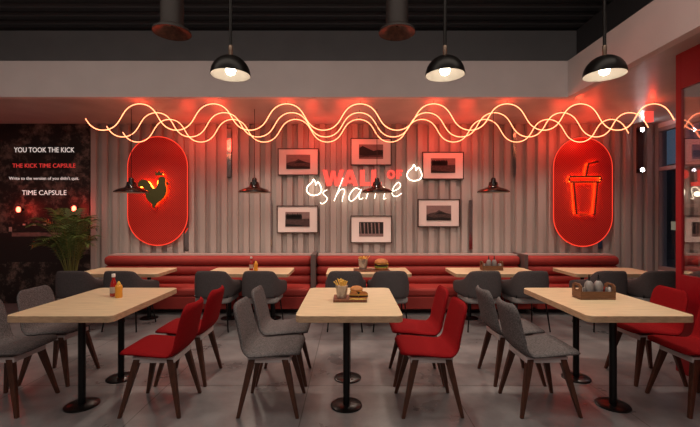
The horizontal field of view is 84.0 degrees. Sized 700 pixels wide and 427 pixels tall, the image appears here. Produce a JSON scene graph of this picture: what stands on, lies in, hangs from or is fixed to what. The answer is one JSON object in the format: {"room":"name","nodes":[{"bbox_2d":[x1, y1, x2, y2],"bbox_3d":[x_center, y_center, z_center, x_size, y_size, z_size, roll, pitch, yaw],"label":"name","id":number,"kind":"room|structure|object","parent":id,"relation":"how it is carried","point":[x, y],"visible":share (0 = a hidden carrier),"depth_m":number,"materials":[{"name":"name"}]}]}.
{"room":"eatery","nodes":[
{"label":"eatery","id":0,"kind":"room"},
{"bbox_2d":[0,0,612,30],"bbox_3d":[-0.585,-3.060,1.650,11.430,0.050,9.700,0,0,0],"label":"ceiling","id":1,"kind":"structure","parent":0,"point":[15,15],"depth_m":5.95,"materials":[{"name":"grey metal"}]},
{"bbox_2d":[152,0,191,40],"bbox_3d":[-1.556,-2.326,3.400,0.320,1.478,0.320,0,0,0],"label":"duct","id":2,"kind":"object","parent":1,"relation":"in","point":[170,26],"visible":1,"depth_m":3.35,"materials":[{"name":"black metal"}]},
{"bbox_2d":[210,0,250,81],"bbox_3d":[-0.983,-2.110,3.200,0.320,1.930,0.320,0,0,0],"label":"dome pendant","id":3,"kind":"object","parent":1,"relation":"hanging from","point":[229,67],"visible":1,"depth_m":3.19,"materials":[{"name":"black metal"}]},
{"bbox_2d":[379,0,415,40],"bbox_3d":[0.411,-2.326,3.400,0.320,1.478,0.320,0,0,0],"label":"duct","id":4,"kind":"object","parent":1,"relation":"in","point":[397,27],"visible":1,"depth_m":3.35,"materials":[{"name":"black metal"}]},
{"bbox_2d":[425,0,464,81],"bbox_3d":[0.782,-2.110,3.200,0.320,1.930,0.320,0,0,0],"label":"dome pendant","id":5,"kind":"object","parent":1,"relation":"hanging from","point":[446,67],"visible":1,"depth_m":3.19,"materials":[{"name":"black metal"},{"name":"white enamel"},{"name":"aged brass"}]},
{"bbox_2d":[582,0,627,81],"bbox_3d":[2.094,-2.110,3.200,0.320,1.930,0.320,0,0,0],"label":"dome pendant","id":6,"kind":"object","parent":1,"relation":"hanging from","point":[605,67],"visible":1,"depth_m":3.19,"materials":[{"name":"black metal"}]},
{"bbox_2d":[0,31,666,265],"bbox_3d":[-0.585,-0.792,6.480,11.630,4.485,0.120,0,0,0],"label":"wall","id":7,"kind":"structure","parent":0,"point":[14,45],"depth_m":6.42,"materials":[{"name":"paint"}]},
{"bbox_2d":[0,124,90,302],"bbox_3d":[-5.213,-0.015,6.357,1.934,2.927,0.046,0,0,0],"label":"mural panel","id":8,"kind":"object","parent":7,"relation":"attached to","point":[42,165],"visible":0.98,"depth_m":6.34,"materials":[{"name":"black"}]},
{"bbox_2d":[0,222,61,261],"bbox_3d":[-5.362,0.448,6.336,1.336,0.652,0.004,0,0,0],"label":"picture","id":9,"kind":"object","parent":8,"relation":"attached to","point":[15,238],"depth_m":6.34,"materials":[{"name":"black"}]},
{"bbox_2d":[0,303,699,426],"bbox_3d":[-0.585,1.500,1.600,11.630,0.100,10.000,0,0,0],"label":"floor","id":10,"kind":"structure","parent":0,"point":[270,404],"depth_m":3.26,"materials":[{"name":"concrete"}]},
{"bbox_2d":[0,299,59,418],"bbox_3d":[-2.613,1.050,2.965,0.509,0.799,0.430,0,0,0],"label":"chair","id":11,"kind":"object","parent":10,"relation":"on","point":[13,349],"visible":1,"depth_m":2.99,"materials":[{"name":"grey fabric"}]},
{"bbox_2d":[17,285,99,386],"bbox_3d":[-2.613,1.050,3.475,0.509,0.799,0.430,0,0,1],"label":"chair","id":12,"kind":"object","parent":10,"relation":"on","point":[40,295],"visible":0.63,"depth_m":3.37,"materials":[{"name":"grey fabric"}]},
{"bbox_2d":[25,208,103,270],"bbox_3d":[-4.141,0.674,5.684,1.017,1.551,0.971,0,0,34],"label":"potted palm","id":13,"kind":"object","parent":10,"relation":"on","point":[68,238],"visible":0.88,"depth_m":5.70,"materials":[{"name":"green plant"}]},
{"bbox_2d":[55,271,102,331],"bbox_3d":[-3.430,1.070,4.992,0.536,0.764,0.542,0,0,0],"label":"armchair","id":14,"kind":"object","parent":10,"relation":"on","point":[67,283],"visible":0.56,"depth_m":4.74,"materials":[{"name":"grey fabric"}]},
{"bbox_2d":[7,288,176,412],"bbox_3d":[-2.015,1.075,3.200,0.750,0.750,1.040,0,0,0],"label":"dining table","id":15,"kind":"object","parent":10,"relation":"on","point":[96,305],"visible":0.94,"depth_m":2.96,"materials":[{"name":"brown wood"}]},
{"bbox_2d":[110,273,116,296],"bbox_3d":[-2.025,0.604,3.330,0.057,0.193,0.057,0,0,0],"label":"ketchup bottle","id":16,"kind":"object","parent":15,"relation":"on","point":[113,282],"visible":0.8,"depth_m":3.31,"materials":[{"name":"red"}]},
{"bbox_2d":[115,281,122,297],"bbox_3d":[-1.950,0.631,3.280,0.058,0.138,0.058,0,0,0],"label":"bottle","id":17,"kind":"object","parent":15,"relation":"on","point":[118,288],"visible":1,"depth_m":3.26,"materials":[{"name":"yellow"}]},
{"bbox_2d":[101,271,158,331],"bbox_3d":[-2.839,1.070,4.992,0.536,0.764,0.542,0,0,1],"label":"armchair","id":18,"kind":"object","parent":10,"relation":"on","point":[128,279],"visible":0.36,"depth_m":4.76,"materials":[{"name":"grey fabric"}]},
{"bbox_2d":[85,268,176,319],"bbox_3d":[-3.110,1.117,5.440,1.140,0.665,0.620,0,0,0],"label":"table","id":19,"kind":"object","parent":10,"relation":"on","point":[99,272],"visible":0.56,"depth_m":5.42,"materials":[{"name":"brown wood"}]},
{"bbox_2d":[117,297,203,418],"bbox_3d":[-1.402,1.050,2.965,0.509,0.799,0.430,0,0,0],"label":"chair","id":20,"kind":"object","parent":10,"relation":"on","point":[152,349],"visible":1,"depth_m":2.82,"materials":[{"name":"red fabric"}]},
{"bbox_2d":[153,285,223,386],"bbox_3d":[-1.402,1.050,3.475,0.509,0.799,0.430,0,0,1],"label":"chair","id":21,"kind":"object","parent":10,"relation":"on","point":[211,313],"visible":0.76,"depth_m":3.33,"materials":[{"name":"red fabric"}]},
{"bbox_2d":[104,253,311,311],"bbox_3d":[-2.209,1.038,6.000,3.219,0.823,0.760,0,0,0],"label":"bench","id":22,"kind":"object","parent":10,"relation":"on","point":[187,265],"visible":0.33,"depth_m":6.01,"materials":[{"name":"red leather"}]},
{"bbox_2d":[194,271,241,331],"bbox_3d":[-1.709,1.070,4.992,0.536,0.764,0.542,0,0,1],"label":"armchair","id":23,"kind":"object","parent":10,"relation":"on","point":[205,282],"visible":0.79,"depth_m":4.76,"materials":[{"name":"grey fabric"}]},
{"bbox_2d":[211,268,293,319],"bbox_3d":[-1.385,1.117,5.440,1.140,0.665,0.620,0,0,0],"label":"table","id":24,"kind":"object","parent":10,"relation":"on","point":[233,272],"visible":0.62,"depth_m":5.42,"materials":[{"name":"beige wood"}]},
{"bbox_2d":[249,256,252,269],"bbox_3d":[-1.391,0.689,5.480,0.057,0.193,0.057,0,0,0],"label":"ketchup bottle","id":25,"kind":"object","parent":24,"relation":"on","point":[251,261],"visible":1,"depth_m":5.46,"materials":[{"name":"red plastic"}]},
{"bbox_2d":[254,261,257,270],"bbox_3d":[-1.318,0.716,5.440,0.058,0.138,0.058,0,0,0],"label":"bottle","id":26,"kind":"object","parent":24,"relation":"on","point":[255,263],"visible":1,"depth_m":5.42,"materials":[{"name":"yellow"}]},
{"bbox_2d":[242,271,286,319],"bbox_3d":[-1.119,1.070,4.992,0.536,0.764,0.542,0,0,1],"label":"armchair","id":27,"kind":"object","parent":10,"relation":"on","point":[274,288],"visible":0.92,"depth_m":4.75,"materials":[{"name":"grey fabric"}]},
{"bbox_2d":[233,296,305,418],"bbox_3d":[-0.613,1.050,2.965,0.509,0.799,0.430,0,0,1],"label":"chair","id":28,"kind":"object","parent":10,"relation":"on","point":[258,349],"visible":1,"depth_m":2.84,"materials":[{"name":"grey fabric"}]},
{"bbox_2d":[251,285,311,386],"bbox_3d":[-0.613,1.050,3.475,0.509,0.799,0.430,0,0,0],"label":"chair","id":29,"kind":"object","parent":10,"relation":"on","point":[268,327],"visible":0.85,"depth_m":3.38,"materials":[{"name":"grey fabric"}]},
{"bbox_2d":[311,252,317,287],"bbox_3d":[-0.560,1.030,6.120,0.074,0.840,0.440,0,0,0],"label":"divider","id":30,"kind":"object","parent":10,"relation":"on","point":[314,255],"visible":0.54,"depth_m":5.90,"materials":[{"name":"grey paint"}]},
{"bbox_2d":[325,271,365,331],"bbox_3d":[-0.059,1.070,4.992,0.536,0.764,0.542,0,0,1],"label":"armchair","id":31,"kind":"object","parent":10,"relation":"on","point":[354,278],"visible":0.44,"depth_m":4.75,"materials":[{"name":"grey fabric"}]},
{"bbox_2d":[296,288,402,412],"bbox_3d":[-0.005,1.075,3.200,0.750,0.750,1.040,0,0,0],"label":"dining table","id":32,"kind":"object","parent":10,"relation":"on","point":[318,306],"visible":0.97,"depth_m":2.93,"materials":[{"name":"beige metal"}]},
{"bbox_2d":[333,294,366,302],"bbox_3d":[0.000,0.690,3.200,0.270,0.020,0.220,0,0,0],"label":"serving board","id":33,"kind":"object","parent":32,"relation":"on","point":[336,299],"visible":0.72,"depth_m":3.09,"materials":[{"name":"brown wood"}]},
{"bbox_2d":[334,278,347,297],"bbox_3d":[-0.067,0.601,3.166,0.114,0.158,0.114,0,0,37],"label":"cup","id":34,"kind":"object","parent":33,"relation":"on","point":[341,289],"visible":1,"depth_m":3.14,"materials":[{"name":"silver"}]},
{"bbox_2d":[350,286,362,296],"bbox_3d":[0.054,0.637,3.246,0.115,0.086,0.114,0,0,6],"label":"burger","id":35,"kind":"object","parent":33,"relation":"on","point":[358,289],"visible":0.6,"depth_m":3.20,"materials":[{"name":"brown food"}]},
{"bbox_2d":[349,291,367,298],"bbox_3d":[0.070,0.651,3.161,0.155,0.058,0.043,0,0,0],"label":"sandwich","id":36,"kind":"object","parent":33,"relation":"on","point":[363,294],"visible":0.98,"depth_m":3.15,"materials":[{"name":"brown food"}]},
{"bbox_2d":[326,268,411,276],"bbox_3d":[0.250,1.117,5.440,1.140,0.665,0.620,0,0,0],"label":"table","id":37,"kind":"object","parent":10,"relation":"on","point":[364,274],"visible":0.31,"depth_m":5.45,"materials":[{"name":"beige wood"}]},
{"bbox_2d":[353,268,389,271],"bbox_3d":[0.298,0.775,5.430,0.500,0.020,0.220,0,0,0],"label":"serving board","id":38,"kind":"object","parent":37,"relation":"on","point":[354,269],"visible":0.78,"depth_m":5.32,"materials":[{"name":"brown wood"}]},
{"bbox_2d":[358,255,369,269],"bbox_3d":[0.194,0.667,5.429,0.173,0.196,0.166,0,0,0],"label":"cup","id":39,"kind":"object","parent":38,"relation":"on","point":[362,262],"visible":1,"depth_m":5.39,"materials":[{"name":"white paper"}]},
{"bbox_2d":[374,258,387,269],"bbox_3d":[0.438,0.690,5.430,0.200,0.150,0.202,0,0,-15],"label":"burger","id":40,"kind":"object","parent":38,"relation":"on","point":[380,264],"visible":1,"depth_m":5.36,"materials":[{"name":"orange food"}]},
{"bbox_2d":[367,271,408,331],"bbox_3d":[0.500,1.070,4.992,0.536,0.764,0.542,0,0,-1],"label":"armchair","id":41,"kind":"object","parent":10,"relation":"on","point":[397,282],"visible":0.81,"depth_m":4.74,"materials":[{"name":"grey fabric"}]},
{"bbox_2d":[389,285,448,386],"bbox_3d":[0.615,1.050,3.475,0.509,0.799,0.430,0,0,0],"label":"chair","id":42,"kind":"object","parent":10,"relation":"on","point":[431,327],"visible":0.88,"depth_m":3.38,"materials":[{"name":"red fabric"}]},
{"bbox_2d":[316,253,530,311],"bbox_3d":[1.063,1.038,6.000,3.167,0.823,0.760,0,0,0],"label":"bench","id":43,"kind":"object","parent":10,"relation":"on","point":[428,272],"visible":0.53,"depth_m":6.01,"materials":[{"name":"red leather"}]},
{"bbox_2d":[394,296,466,418],"bbox_3d":[0.615,1.050,2.966,0.509,0.799,0.430,0,0,-1],"label":"chair","id":44,"kind":"object","parent":10,"relation":"on","point":[441,349],"visible":1,"depth_m":2.85,"materials":[{"name":"red fabric"}]},
{"bbox_2d":[453,271,501,332],"bbox_3d":[1.659,1.070,4.992,0.536,0.764,0.542,0,0,-2],"label":"armchair","id":45,"kind":"object","parent":10,"relation":"on","point":[491,281],"visible":0.84,"depth_m":4.76,"materials":[{"name":"grey fabric"}]},
{"bbox_2d":[445,268,530,319],"bbox_3d":[1.970,1.117,5.440,1.140,0.665,0.620,0,0,0],"label":"table","id":46,"kind":"object","parent":10,"relation":"on","point":[457,272],"visible":0.44,"depth_m":5.42,"materials":[{"name":"beige wood"}]},
{"bbox_2d":[480,261,502,270],"bbox_3d":[2.000,0.721,5.500,0.285,0.128,0.130,0,0,0],"label":"condiment caddy","id":47,"kind":"object","parent":46,"relation":"on","point":[482,267],"visible":0.94,"depth_m":5.43,"materials":[{"name":"brown wood"}]},
{"bbox_2d":[486,256,490,265],"bbox_3d":[1.962,0.680,5.500,0.070,0.190,0.069,0,0,0],"label":"squeeze bottle","id":48,"kind":"object","parent":47,"relation":"in","point":[488,262],"visible":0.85,"depth_m":5.48,"materials":[{"name":"grey plastic"}]},
{"bbox_2d":[492,256,496,265],"bbox_3d":[2.040,0.680,5.500,0.070,0.190,0.069,0,0,0],"label":"squeeze bottle","id":49,"kind":"object","parent":47,"relation":"in","point":[494,262],"visible":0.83,"depth_m":5.47,"materials":[{"name":"grey plastic"}]},
{"bbox_2d":[476,285,546,386],"bbox_3d":[1.402,1.050,3.474,0.509,0.799,0.430,0,0,-1],"label":"chair","id":50,"kind":"object","parent":10,"relation":"on","point":[489,316],"visible":0.78,"depth_m":3.33,"materials":[{"name":"grey fabric"}]},
{"bbox_2d":[513,252,527,309],"bbox_3d":[2.677,1.030,6.120,0.055,0.840,0.440,0,0,0],"label":"divider","id":51,"kind":"object","parent":10,"relation":"on","point":[523,257],"visible":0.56,"depth_m":5.94,"materials":[{"name":"grey paint"}]},
{"bbox_2d":[501,271,550,331],"bbox_3d":[2.249,1.070,4.992,0.536,0.764,0.542,0,0,-2],"label":"armchair","id":52,"kind":"object","parent":10,"relation":"on","point":[513,288],"visible":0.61,"depth_m":4.78,"materials":[{"name":"grey fabric"}]},
{"bbox_2d":[496,297,582,418],"bbox_3d":[1.402,1.050,2.965,0.509,0.799,0.430,0,0,-1],"label":"chair","id":53,"kind":"object","parent":10,"relation":"on","point":[546,349],"visible":1,"depth_m":2.82,"materials":[{"name":"grey fabric"}]},
{"bbox_2d":[523,253,618,311],"bbox_3d":[3.445,1.038,6.000,1.473,0.823,0.760,0,0,0],"label":"bench","id":54,"kind":"object","parent":10,"relation":"on","point":[547,262],"visible":0.17,"depth_m":6.01,"materials":[{"name":"red leather"}]},
{"bbox_2d":[569,271,626,331],"bbox_3d":[3.220,1.070,4.992,0.536,0.764,0.542,0,0,0],"label":"armchair","id":55,"kind":"object","parent":10,"relation":"on","point":[618,278],"visible":0.39,"depth_m":4.74,"materials":[{"name":"grey fabric"}]},
{"bbox_2d":[553,268,646,319],"bbox_3d":[3.550,1.117,5.440,1.140,0.665,0.620,0,0,0],"label":"table","id":56,"kind":"object","parent":10,"relation":"on","point":[575,272],"visible":0.43,"depth_m":5.45,"materials":[{"name":"beige wood"}]},
{"bbox_2d":[524,288,693,412],"bbox_3d":[2.020,1.075,3.200,0.750,0.750,1.040,0,0,0],"label":"dining table","id":57,"kind":"object","parent":10,"relation":"on","point":[625,309],"visible":0.85,"depth_m":2.94,"materials":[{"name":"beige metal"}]},
{"bbox_2d":[572,282,615,299],"bbox_3d":[2.035,0.636,3.250,0.285,0.128,0.130,0,0,0],"label":"condiment caddy","id":58,"kind":"object","parent":57,"relation":"on","point":[576,293],"visible":0.91,"depth_m":3.19,"materials":[{"name":"brown wood"}]},
{"bbox_2d":[584,274,593,291],"bbox_3d":[1.997,0.595,3.250,0.070,0.190,0.069,0,0,0],"label":"squeeze bottle","id":59,"kind":"object","parent":58,"relation":"in","point":[589,286],"visible":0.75,"depth_m":3.23,"materials":[{"name":"grey plastic"}]},
{"bbox_2d":[594,274,602,291],"bbox_3d":[2.075,0.595,3.250,0.070,0.190,0.069,0,0,0],"label":"squeeze bottle","id":60,"kind":"object","parent":58,"relation":"in","point":[598,285],"visible":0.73,"depth_m":3.23,"materials":[{"name":"grey plastic"}]},
{"bbox_2d":[604,285,687,386],"bbox_3d":[2.653,1.050,3.475,0.509,0.799,0.430,0,0,0],"label":"chair","id":61,"kind":"object","parent":10,"relation":"on","point":[677,299],"visible":0.64,"depth_m":3.36,"materials":[{"name":"red fabric"}]},
{"bbox_2d":[627,271,675,301],"bbox_3d":[3.830,1.070,4.992,0.536,0.764,0.542,0,0,-1],"label":"armchair","id":62,"kind":"object","parent":10,"relation":"on","point":[641,288],"visible":0.48,"depth_m":4.77,"materials":[{"name":"grey fabric"}]},
{"bbox_2d":[645,306,699,418],"bbox_3d":[2.653,1.050,2.966,0.509,0.799,0.430,0,0,-1],"label":"chair","id":63,"kind":"object","parent":10,"relation":"on","point":[686,348],"visible":1,"depth_m":2.96,"materials":[{"name":"red fabric"}]},
{"bbox_2d":[676,44,699,375],"bbox_3d":[3.050,-0.015,2.460,0.040,2.930,2.320,0,0,0],"label":"wall","id":64,"kind":"structure","parent":10,"relation":"on","point":[688,61],"depth_m":3.56,"materials":[{"name":"red paint"}]},
{"bbox_2d":[685,191,699,276],"bbox_3d":[4.120,0.600,4.300,0.700,1.700,0.240,0,0,0],"label":"shelving unit","id":65,"kind":"object","parent":10,"relation":"on","point":[688,245],"visible":0.33,"depth_m":4.28,"materials":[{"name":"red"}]},
{"bbox_2d":[692,258,697,265],"bbox_3d":[3.930,0.528,4.300,0.230,0.100,0.230,0,0,0],"label":"cushion","id":66,"kind":"object","parent":65,"relation":"on","point":[695,261],"visible":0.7,"depth_m":4.31,"materials":[{"name":"red leather"}]},
{"bbox_2d":[0,32,699,124],"bbox_3d":[-0.585,-1.531,1.600,11.230,0.100,9.600,0,0,0],"label":"ceiling","id":67,"kind":"structure","parent":0,"point":[653,80],"depth_m":5.38,"materials":[{"name":"paint"}]},
{"bbox_2d":[113,109,148,192],"bbox_3d":[-3.071,-0.894,5.460,0.440,1.172,0.440,0,0,0],"label":"pendant","id":68,"kind":"object","parent":67,"relation":"hanging from","point":[131,187],"visible":1,"depth_m":5.42,"materials":[{"name":"black metal"}]},
{"bbox_2d":[238,109,269,192],"bbox_3d":[-1.341,-0.894,5.460,0.440,1.172,0.440,0,0,0],"label":"pendant","id":69,"kind":"object","parent":67,"relation":"hanging from","point":[254,187],"visible":1,"depth_m":5.41,"materials":[{"name":"black metal"}]},
{"bbox_2d":[0,0,699,98],"bbox_3d":[-1.679,-1.708,0.900,9.043,0.454,8.200,0,0,0],"label":"ceiling bulkhead","id":70,"kind":"structure","parent":67,"relation":"attached to","point":[660,25],"depth_m":4.90,"materials":[{"name":"paint"}]},
{"bbox_2d":[123,117,628,141],"bbox_3d":[0.390,-1.287,5.900,7.684,0.387,0.010,0,0,0],"label":"wave","id":71,"kind":"object","parent":67,"relation":"hanging from","point":[169,117],"visible":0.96,"depth_m":5.89,"materials":[{"name":"yellow metal"}]},
{"bbox_2d":[361,178,392,192],"bbox_3d":[0.379,-0.894,5.460,0.440,1.172,0.440,0,0,0],"label":"pendant","id":72,"kind":"object","parent":67,"relation":"hanging from","point":[376,187],"visible":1,"depth_m":5.37,"materials":[{"name":"black metal"}]},
{"bbox_2d":[106,110,648,136],"bbox_3d":[0.390,-1.287,5.510,7.684,0.387,0.010,0,0,0],"label":"wave","id":73,"kind":"object","parent":67,"relation":"hanging from","point":[156,110],"visible":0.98,"depth_m":5.51,"materials":[{"name":"yellow metal"}]},
{"bbox_2d":[85,101,674,130],"bbox_3d":[0.390,-1.287,5.070,7.684,0.387,0.010,0,0,0],"label":"wave","id":74,"kind":"object","parent":67,"relation":"hanging from","point":[139,101],"visible":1,"depth_m":5.07,"materials":[{"name":"yellow metal"}]},
{"bbox_2d":[477,111,509,192],"bbox_3d":[2.012,-0.894,5.460,0.440,1.172,0.440,0,0,0],"label":"pendant","id":75,"kind":"object","parent":67,"relation":"hanging from","point":[493,187],"visible":0.99,"depth_m":5.41,"materials":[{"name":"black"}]},
{"bbox_2d":[644,111,653,122],"bbox_3d":[4.306,-1.405,5.600,0.090,0.150,0.060,0,0,0],"label":"box","id":76,"kind":"object","parent":67,"relation":"attached to","point":[648,115],"visible":1,"depth_m":5.57,"materials":[{"name":"red"}]},
{"bbox_2d":[91,124,657,279],"bbox_3d":[0.392,-0.015,6.371,9.276,2.931,0.058,0,0,0],"label":"wall","id":77,"kind":"structure","parent":0,"point":[221,219],"depth_m":6.34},
{"bbox_2d":[127,136,187,245],"bbox_3d":[-3.108,-0.380,6.295,0.983,1.774,0.140,0,0,0],"label":"sign","id":78,"kind":"object","parent":77,"relation":"attached to","point":[158,217],"visible":0.97,"depth_m":6.28,"materials":[{"name":"red plastic"}]},
{"bbox_2d":[185,228,188,252],"bbox_3d":[-2.654,0.425,6.355,0.085,0.408,0.020,0,0,0],"label":"strip","id":79,"kind":"object","parent":77,"relation":"attached to","point":[186,229],"visible":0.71,"depth_m":6.34,"materials":[{"name":"white"}]},
{"bbox_2d":[227,129,230,176],"bbox_3d":[-1.981,-1.005,6.355,0.080,0.784,0.020,0,0,0],"label":"strip","id":80,"kind":"object","parent":77,"relation":"attached to","point":[228,130],"visible":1,"depth_m":6.34,"materials":[{"name":"white metal"}]},
{"bbox_2d":[270,200,271,246],"bbox_3d":[-1.303,0.147,6.355,0.057,0.768,0.020,0,0,0],"label":"strip","id":81,"kind":"object","parent":77,"relation":"attached to","point":[270,200],"visible":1,"depth_m":6.34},
{"bbox_2d":[277,206,317,232],"bbox_3d":[-0.853,0.077,6.335,0.670,0.446,0.060,0,0,0],"label":"framed picture","id":82,"kind":"object","parent":77,"relation":"attached to","point":[290,219],"visible":1,"depth_m":6.32,"materials":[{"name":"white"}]},
{"bbox_2d":[285,212,309,226],"bbox_3d":[-0.853,0.077,6.312,0.394,0.237,0.008,0,0,0],"label":"photograph","id":83,"kind":"object","parent":82,"relation":"attached to","point":[292,219],"depth_m":6.31},
{"bbox_2d":[278,148,318,175],"bbox_3d":[-0.841,-0.855,6.335,0.662,0.438,0.060,0,0,0],"label":"framed picture","id":84,"kind":"object","parent":77,"relation":"attached to","point":[291,161],"visible":1,"depth_m":6.32,"materials":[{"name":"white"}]},
{"bbox_2d":[286,155,309,168],"bbox_3d":[-0.841,-0.855,6.312,0.389,0.233,0.008,0,0,0],"label":"photograph","id":85,"kind":"object","parent":84,"relation":"attached to","point":[292,161],"depth_m":6.31},
{"bbox_2d":[306,164,421,203],"bbox_3d":[0.230,-0.491,6.322,1.877,0.645,0.086,0,0,0],"label":"sign","id":86,"kind":"object","parent":77,"relation":"attached to","point":[349,173],"depth_m":6.30,"materials":[{"name":"red"}]},
{"bbox_2d":[351,138,391,165],"bbox_3d":[0.342,-1.020,6.335,0.666,0.441,0.060,0,0,0],"label":"framed picture","id":87,"kind":"object","parent":77,"relation":"attached to","point":[364,151],"visible":1,"depth_m":6.32,"materials":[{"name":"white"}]},
{"bbox_2d":[359,144,382,158],"bbox_3d":[0.342,-1.020,6.312,0.391,0.235,0.008,0,0,0],"label":"photograph","id":88,"kind":"object","parent":87,"relation":"attached to","point":[366,151],"depth_m":6.31},
{"bbox_2d":[351,216,391,242],"bbox_3d":[0.344,0.240,6.335,0.670,0.446,0.060,0,0,0],"label":"framed picture","id":89,"kind":"object","parent":77,"relation":"attached to","point":[364,229],"visible":1,"depth_m":6.32,"materials":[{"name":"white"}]},
{"bbox_2d":[359,222,382,236],"bbox_3d":[0.344,0.240,6.312,0.394,0.237,0.008,0,0,0],"label":"photograph","id":90,"kind":"object","parent":89,"relation":"attached to","point":[366,229],"depth_m":6.31},
{"bbox_2d":[417,199,459,226],"bbox_3d":[1.442,-0.024,6.335,0.682,0.454,0.060,0,0,0],"label":"framed picture","id":91,"kind":"object","parent":77,"relation":"attached to","point":[430,212],"visible":1,"depth_m":6.32,"materials":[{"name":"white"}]},
{"bbox_2d":[426,206,450,219],"bbox_3d":[1.442,-0.024,6.312,0.401,0.242,0.008,0,0,0],"label":"photograph","id":92,"kind":"object","parent":91,"relation":"attached to","point":[432,212],"depth_m":6.31},
{"bbox_2d":[422,152,463,179],"bbox_3d":[1.511,-0.794,6.335,0.674,0.446,0.060,0,0,0],"label":"framed picture","id":93,"kind":"object","parent":77,"relation":"attached to","point":[435,165],"visible":1,"depth_m":6.32,"materials":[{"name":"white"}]},
{"bbox_2d":[431,158,454,172],"bbox_3d":[1.511,-0.794,6.312,0.396,0.237,0.008,0,0,0],"label":"photograph","id":94,"kind":"object","parent":93,"relation":"attached to","point":[438,165],"depth_m":6.31},
{"bbox_2d":[469,200,472,249],"bbox_3d":[1.985,0.168,6.355,0.082,0.809,0.020,0,0,0],"label":"strip","id":95,"kind":"object","parent":77,"relation":"attached to","point":[470,201],"visible":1,"depth_m":6.34,"materials":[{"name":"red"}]},
{"bbox_2d":[513,128,515,175],"bbox_3d":[2.704,-1.017,6.355,0.082,0.776,0.020,0,0,0],"label":"strip","id":96,"kind":"object","parent":77,"relation":"attached to","point":[514,131],"visible":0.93,"depth_m":6.34,"materials":[{"name":"white"}]},
{"bbox_2d":[553,137,612,246],"bbox_3d":[3.763,-0.363,6.293,0.967,1.774,0.144,0,0,0],"label":"sign","id":97,"kind":"object","parent":77,"relation":"attached to","point":[582,171],"visible":0.98,"depth_m":6.28,"materials":[{"name":"red plastic"}]},
{"bbox_2d":[598,240,601,248],"bbox_3d":[4.077,0.486,6.355,0.082,0.139,0.020,0,0,0],"label":"strip","id":98,"kind":"object","parent":77,"relation":"attached to","point":[600,242],"visible":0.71,"depth_m":6.34,"materials":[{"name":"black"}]},
{"bbox_2d":[636,127,642,172],"bbox_3d":[4.714,-1.045,6.330,0.090,0.740,0.040,0,0,0],"label":"rail","id":99,"kind":"object","parent":77,"relation":"attached to","point":[639,136],"visible":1,"depth_m":6.31,"materials":[{"name":"brown metal"}]},
{"bbox_2d":[577,0,652,53],"bbox_3d":[3.780,-2.485,1.600,0.100,1.100,9.600,0,0,0],"label":"wall","id":100,"kind":"structure","parent":0,"point":[617,11],"depth_m":5.61,"materials":[{"name":"black paint"}]},
{"bbox_2d":[658,112,699,276],"bbox_3d":[5.090,-0.792,1.670,0.120,4.485,9.740,0,0,0],"label":"wall","id":101,"kind":"structure","parent":0,"point":[697,114],"depth_m":6.03,"materials":[{"name":"paint"}]},
{"bbox_2d":[658,117,699,276],"bbox_3d":[5.080,-0.255,4.692,0.080,2.310,3.385,0,0,0],"label":"window","id":102,"kind":"structure","parent":101,"relation":"in","point":[661,168],"depth_m":6.34,"materials":[{"name":"grey"}]},
{"label":"outside","id":103,"kind":"structure","parent":0,"visible":0},
{"bbox_2d":[667,259,695,267],"bbox_3d":[16.000,1.650,5.000,21.500,0.100,40.000,0,0,0],"label":"ground","id":104,"kind":"structure","parent":103,"point":[670,262],"depth_m":12.70,"materials":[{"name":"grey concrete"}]},
{"bbox_2d":[667,160,699,261],"bbox_3d":[12.980,-0.100,13.000,3.040,3.400,26.000,0,0,0],"label":"building","id":105,"kind":"structure","parent":104,"relation":"on","point":[692,174],"depth_m":13.25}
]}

